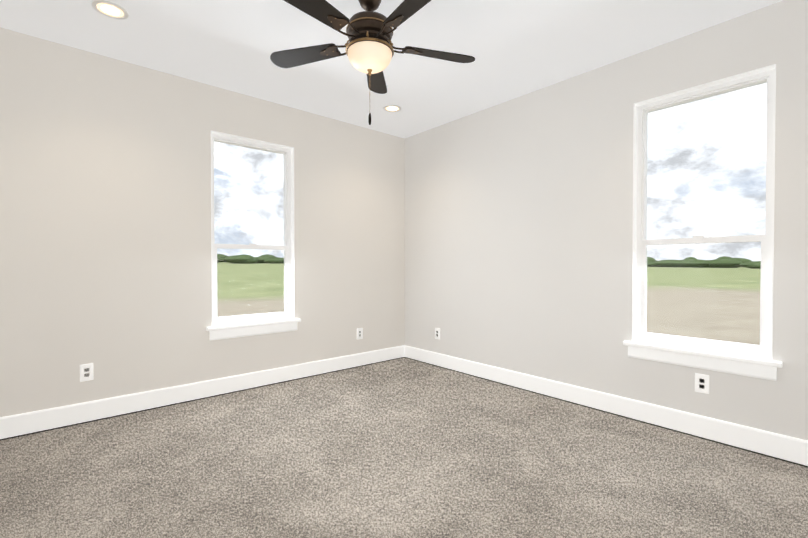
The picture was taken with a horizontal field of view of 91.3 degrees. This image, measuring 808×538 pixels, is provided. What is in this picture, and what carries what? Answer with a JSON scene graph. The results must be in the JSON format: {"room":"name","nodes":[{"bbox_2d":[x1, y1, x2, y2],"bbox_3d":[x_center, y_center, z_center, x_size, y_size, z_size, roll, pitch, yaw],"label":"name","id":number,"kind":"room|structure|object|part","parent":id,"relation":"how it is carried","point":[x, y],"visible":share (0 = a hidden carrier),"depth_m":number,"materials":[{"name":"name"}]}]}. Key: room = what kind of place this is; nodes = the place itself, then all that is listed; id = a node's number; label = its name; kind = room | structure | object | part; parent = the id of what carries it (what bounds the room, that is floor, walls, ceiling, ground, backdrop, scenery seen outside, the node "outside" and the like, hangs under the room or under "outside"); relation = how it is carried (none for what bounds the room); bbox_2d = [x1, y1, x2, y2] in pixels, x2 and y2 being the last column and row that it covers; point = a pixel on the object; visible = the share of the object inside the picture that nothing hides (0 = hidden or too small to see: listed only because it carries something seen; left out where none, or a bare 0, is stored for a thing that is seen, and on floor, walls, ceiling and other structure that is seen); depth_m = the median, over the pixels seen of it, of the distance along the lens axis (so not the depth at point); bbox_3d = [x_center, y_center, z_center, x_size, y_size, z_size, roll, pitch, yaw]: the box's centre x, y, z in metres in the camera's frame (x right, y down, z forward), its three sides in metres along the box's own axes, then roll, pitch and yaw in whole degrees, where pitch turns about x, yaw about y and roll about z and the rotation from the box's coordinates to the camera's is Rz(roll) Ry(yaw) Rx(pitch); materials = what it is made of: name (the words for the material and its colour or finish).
{"room":"empty bedroom","nodes":[
{"label":"empty bedroom","id":0,"kind":"room"},
{"bbox_2d":[0,27,404,416],"bbox_3d":[-1.711,-0.242,3.570,4.410,2.740,0.160,-1,1,-41],"label":"wall","id":1,"kind":"structure","parent":0,"point":[105,222],"depth_m":3.16,"materials":[{"name":"paint"}]},
{"bbox_2d":[80,363,92,381],"bbox_3d":[-2.346,0.765,2.922,0.078,0.124,0.008,-1,1,-41],"label":"electrical outlet","id":2,"kind":"object","parent":1,"relation":"attached to","point":[86,372],"visible":1,"depth_m":2.92,"materials":[{"name":"plastic"}]},
{"bbox_2d":[0,345,404,440],"bbox_3d":[-1.593,1.052,3.573,4.250,0.152,0.015,-1,1,-41],"label":"baseboard","id":3,"kind":"structure","parent":1,"relation":"attached to","point":[22,424],"depth_m":3.27,"materials":[{"name":"paint"}]},
{"bbox_2d":[211,131,294,326],"bbox_3d":[-1.449,-0.357,3.789,0.780,1.725,0.150,-1,1,-41],"label":"window","id":4,"kind":"structure","parent":1,"relation":"in","point":[287,152],"depth_m":3.88,"materials":[{"name":"plastic"}]},
{"bbox_2d":[206,318,300,339],"bbox_3d":[-1.409,0.565,3.754,0.870,0.118,0.118,-1,1,-41],"label":"window sill","id":5,"kind":"structure","parent":1,"relation":"attached to","point":[224,331],"depth_m":3.70,"materials":[{"name":"paint"}]},
{"bbox_2d":[357,328,362,338],"bbox_3d":[-0.505,0.740,4.517,0.078,0.124,0.008,-1,1,-41],"label":"electrical outlet","id":6,"kind":"object","parent":1,"relation":"attached to","point":[359,333],"visible":1,"depth_m":4.52,"materials":[{"name":"plastic"}]},
{"bbox_2d":[0,0,781,137],"bbox_3d":[-0.206,-1.671,1.937,4.570,0.160,4.570,-1,1,-41],"label":"ceiling","id":7,"kind":"structure","parent":0,"point":[516,48],"depth_m":2.78,"materials":[{"name":"paint"}]},
{"bbox_2d":[92,0,128,19],"bbox_3d":[-1.808,-1.594,2.436,0.184,0.007,0.184,-1,1,-41],"label":"recessed light","id":8,"kind":"object","parent":7,"relation":"in","point":[108,9],"visible":1,"depth_m":2.43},
{"bbox_2d":[270,0,474,124],"bbox_3d":[-0.185,-1.212,2.234,1.266,0.765,1.245,-1,1,-41],"label":"fan","id":9,"kind":"object","parent":7,"relation":"hanging from","point":[370,48],"visible":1,"depth_m":2.20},
{"bbox_3d":[-0.197,-1.198,2.276,0.256,0.106,0.256,-1,1,-41],"label":"globe","id":10,"kind":"part","parent":9,"relation":"part of","materials":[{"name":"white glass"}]},
{"bbox_2d":[383,105,400,111],"bbox_3d":[-0.117,-1.614,3.981,0.184,0.007,0.184,-1,1,-41],"label":"recessed light","id":11,"kind":"object","parent":7,"relation":"in","point":[392,108],"visible":1,"depth_m":3.98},
{"bbox_2d":[0,357,807,537],"bbox_3d":[-0.206,1.249,1.976,4.570,0.200,4.570,-1,1,-41],"label":"floor","id":12,"kind":"structure","parent":0,"point":[404,447],"depth_m":2.24,"materials":[{"name":"carpet"}]},
{"bbox_2d":[405,0,807,440],"bbox_3d":[1.460,-0.240,3.401,0.160,2.740,4.570,-1,1,-41],"label":"wall","id":13,"kind":"structure","parent":0,"point":[518,234],"depth_m":3.27,"materials":[{"name":"paint"}]},
{"bbox_2d":[435,328,439,338],"bbox_3d":[0.382,0.740,4.529,0.008,0.124,0.078,-1,1,-41],"label":"electrical outlet","id":14,"kind":"object","parent":13,"relation":"attached to","point":[437,333],"visible":1,"depth_m":4.52,"materials":[{"name":"plastic"}]},
{"bbox_2d":[404,345,807,466],"bbox_3d":[1.394,1.055,3.360,0.015,0.152,4.250,-1,1,-41],"label":"baseboard","id":15,"kind":"structure","parent":13,"relation":"attached to","point":[789,449],"depth_m":2.92,"materials":[{"name":"paint"}]},
{"bbox_2d":[695,373,708,393],"bbox_3d":[2.004,0.770,2.658,0.008,0.124,0.078,-1,1,-41],"label":"electrical outlet","id":16,"kind":"object","parent":13,"relation":"attached to","point":[701,383],"visible":1,"depth_m":2.66,"materials":[{"name":"plastic"}]},
{"bbox_2d":[623,340,781,380],"bbox_3d":[1.988,0.609,2.700,0.118,0.118,0.870,-1,1,-41],"label":"window sill","id":17,"kind":"structure","parent":13,"relation":"attached to","point":[750,366],"depth_m":2.62,"materials":[{"name":"paint"}]},
{"bbox_2d":[632,64,775,359],"bbox_3d":[2.034,-0.343,2.729,0.150,1.785,0.780,-1,1,-41],"label":"window","id":18,"kind":"structure","parent":13,"relation":"in","point":[643,109],"depth_m":2.71,"materials":[{"name":"plastic"}]},
{"label":"outside","id":19,"kind":"structure","parent":0,"visible":0},
{"bbox_2d":[217,262,760,344],"bbox_3d":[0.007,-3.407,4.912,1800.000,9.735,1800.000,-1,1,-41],"label":"ground","id":20,"kind":"structure","parent":19,"point":[678,288],"depth_m":17.88,"materials":[{"name":"green plant"}]},
{"bbox_2d":[217,254,760,268],"bbox_3d":[16.043,-3.644,133.371,289.741,7.639,310.031,-1,1,-41],"label":"trees","id":21,"kind":"object","parent":20,"relation":"on","point":[686,262],"depth_m":144.40,"materials":[{"name":"green plant"}]}
]}

